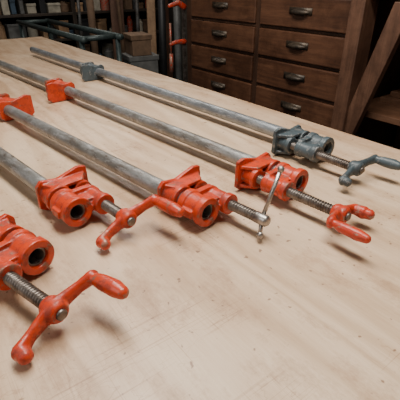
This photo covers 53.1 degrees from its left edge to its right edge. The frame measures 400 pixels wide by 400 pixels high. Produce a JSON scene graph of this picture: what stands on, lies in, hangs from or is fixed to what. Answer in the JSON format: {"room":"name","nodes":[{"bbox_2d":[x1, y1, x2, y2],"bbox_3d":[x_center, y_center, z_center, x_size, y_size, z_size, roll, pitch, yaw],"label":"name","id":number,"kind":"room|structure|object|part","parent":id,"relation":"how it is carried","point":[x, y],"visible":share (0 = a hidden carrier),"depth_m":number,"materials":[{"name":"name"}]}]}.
{"room":"woodworking shop","nodes":[
{"label":"woodworking shop","id":0,"kind":"room"},
{"bbox_2d":[144,0,187,82],"bbox_3d":[1.160,-1.596,2.397,0.100,2.700,7.200,-20,35,-32],"label":"wall","id":1,"kind":"structure","parent":0,"point":[171,17],"depth_m":4.43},
{"bbox_3d":[-0.800,0.320,1.778,4.800,0.050,7.200,-20,35,-32],"label":"floor","id":2,"kind":"structure","parent":0,"visible":0},
{"bbox_2d":[16,18,123,61],"bbox_3d":[-0.932,-0.808,2.897,0.254,0.837,1.300,-20,35,-32],"label":"stand","id":3,"kind":"object","parent":2,"relation":"on","point":[101,34],"visible":0.46,"depth_m":2.51,"materials":[{"name":"grey metal"}]},
{"bbox_2d":[76,0,82,35],"bbox_3d":[-0.923,-1.444,3.052,0.081,1.800,0.024,-9,30,-16],"label":"conduit","id":4,"kind":"object","parent":2,"relation":"on","point":[77,1],"visible":0.4,"depth_m":3.06,"materials":[{"name":"grey metal"}]},
{"bbox_2d":[0,0,159,68],"bbox_3d":[-1.195,-1.880,3.529,1.785,2.100,0.430,-20,35,-32],"label":"storage shelf","id":5,"kind":"object","parent":2,"relation":"on","point":[11,11],"visible":0.31,"depth_m":3.52,"materials":[{"name":"brown wood"}]},
{"bbox_2d":[86,0,98,54],"bbox_3d":[-0.833,-1.263,3.138,0.056,1.400,0.056,1,28,0],"label":"board","id":6,"kind":"object","parent":2,"relation":"on","point":[89,3],"visible":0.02,"depth_m":3.06,"materials":[{"name":"brown wood"}]},
{"bbox_2d":[109,0,124,61],"bbox_3d":[-0.646,-1.612,3.045,0.100,2.100,0.034,-8,29,-16],"label":"board","id":7,"kind":"object","parent":2,"relation":"on","point":[113,7],"visible":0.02,"depth_m":3.13,"materials":[{"name":"brown wood"}]},
{"bbox_2d":[116,0,125,62],"bbox_3d":[-0.590,-1.454,2.864,0.091,2.000,0.028,9,30,16],"label":"conduit","id":8,"kind":"object","parent":2,"relation":"on","point":[117,1],"visible":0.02,"depth_m":2.94,"materials":[{"name":"brown metal"}]},
{"bbox_2d":[135,0,139,31],"bbox_3d":[-0.440,-1.406,2.777,0.027,2.000,0.028,1,28,-1],"label":"conduit","id":9,"kind":"object","parent":2,"relation":"on","point":[136,1],"visible":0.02,"depth_m":2.82,"materials":[{"name":"grey metal"}]},
{"bbox_2d":[146,0,156,53],"bbox_3d":[-0.329,-1.338,2.655,0.056,2.000,0.034,-5,28,-10],"label":"board","id":10,"kind":"object","parent":2,"relation":"on","point":[150,4],"visible":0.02,"depth_m":2.71,"materials":[{"name":"beige wood"}]},
{"bbox_2d":[158,0,166,75],"bbox_3d":[-0.242,-1.027,2.609,0.049,1.500,0.048,0,29,0],"label":"tube","id":11,"kind":"object","parent":2,"relation":"on","point":[161,3],"visible":0.4,"depth_m":2.58,"materials":[{"name":"black metal"}]},
{"bbox_2d":[157,0,172,77],"bbox_3d":[-0.254,-1.335,2.754,0.136,1.901,0.054,5,29,9],"label":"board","id":12,"kind":"object","parent":2,"relation":"on","point":[169,74],"visible":0.07,"depth_m":2.85,"materials":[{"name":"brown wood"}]},
{"bbox_2d":[168,0,186,81],"bbox_3d":[-0.126,-0.744,2.355,0.115,1.250,0.034,-15,32,-25],"label":"clamp","id":13,"kind":"object","parent":2,"relation":"on","point":[182,4],"visible":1,"depth_m":2.26,"materials":[{"name":"metal"}]},
{"bbox_2d":[173,0,182,80],"bbox_3d":[-0.138,-0.973,2.511,0.045,1.500,0.045,0,28,0],"label":"tube","id":14,"kind":"object","parent":2,"relation":"on","point":[176,10],"visible":0.37,"depth_m":2.49,"materials":[{"name":"grey metal"}]},
{"bbox_2d":[0,37,399,399],"bbox_3d":[-0.409,0.209,1.101,1.240,0.800,3.570,-20,35,-32],"label":"worktable","id":15,"kind":"object","parent":2,"relation":"on","point":[306,309],"visible":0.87,"depth_m":0.49,"materials":[{"name":"brown wood"}]},
{"bbox_2d":[0,213,128,364],"bbox_3d":[-0.614,-0.067,0.713,1.296,0.055,0.118,20,35,32],"label":"clamp","id":16,"kind":"object","parent":15,"relation":"on","point":[21,251],"visible":1,"depth_m":0.41,"materials":[{"name":"orange"}]},
{"bbox_3d":[-0.131,0.110,0.397,0.116,0.050,0.054,-17,33,-27],"label":"crank handle","id":17,"kind":"part","parent":16,"relation":"part of","materials":[{"name":"orange paint"}]},
{"bbox_2d":[0,147,184,249],"bbox_3d":[-0.520,-0.184,0.923,0.121,0.055,1.326,-25,38,-37],"label":"clamp","id":18,"kind":"object","parent":15,"relation":"on","point":[70,196],"visible":1,"depth_m":0.58,"materials":[{"name":"orange"}]},
{"bbox_3d":[-0.085,0.027,0.547,0.120,0.049,0.060,-9,30,-16],"label":"crank handle","id":19,"kind":"part","parent":18,"relation":"part of","materials":[{"name":"orange paint"}]},
{"bbox_2d":[0,93,284,238],"bbox_3d":[-0.415,-0.231,0.968,0.104,0.094,1.428,-25,38,-38],"label":"clamp","id":20,"kind":"object","parent":15,"relation":"on","point":[201,202],"visible":0.94,"depth_m":0.62,"materials":[{"name":"orange"}]},
{"bbox_2d":[0,60,374,243],"bbox_3d":[-0.315,-0.275,1.088,0.108,0.056,1.712,-23,36,-35],"label":"clamp","id":21,"kind":"object","parent":15,"relation":"on","point":[251,172],"visible":0.99,"depth_m":0.67,"materials":[{"name":"orange"}]},
{"bbox_3d":[0.205,0.028,0.545,0.059,0.027,0.101,13,31,22],"label":"crank handle","id":22,"kind":"part","parent":21,"relation":"part of","materials":[{"name":"red paint"}]},
{"bbox_2d":[30,47,399,186],"bbox_3d":[-0.228,-0.370,1.259,0.117,0.056,1.743,-21,35,-33],"label":"clamp","id":23,"kind":"object","parent":15,"relation":"on","point":[312,146],"visible":1,"depth_m":0.85,"materials":[{"name":"grey metal"}]},
{"bbox_3d":[0.284,-0.053,0.691,0.120,0.033,0.054,-10,30,-17],"label":"crank handle","id":24,"kind":"part","parent":23,"relation":"part of","materials":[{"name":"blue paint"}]},
{"bbox_2d":[187,0,399,147],"bbox_3d":[0.424,-0.556,1.999,0.620,1.266,1.040,-20,35,-32],"label":"cabinet","id":25,"kind":"object","parent":2,"relation":"on","point":[283,56],"visible":0.43,"depth_m":1.66,"materials":[{"name":"brown wood"}]},
{"bbox_2d":[330,0,399,149],"bbox_3d":[1.080,-0.111,1.208,0.660,1.256,1.200,-20,35,-32],"label":"wooden frame","id":26,"kind":"object","parent":2,"relation":"on","point":[357,85],"visible":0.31,"depth_m":1.32,"materials":[{"name":"brown wood"}]}
]}

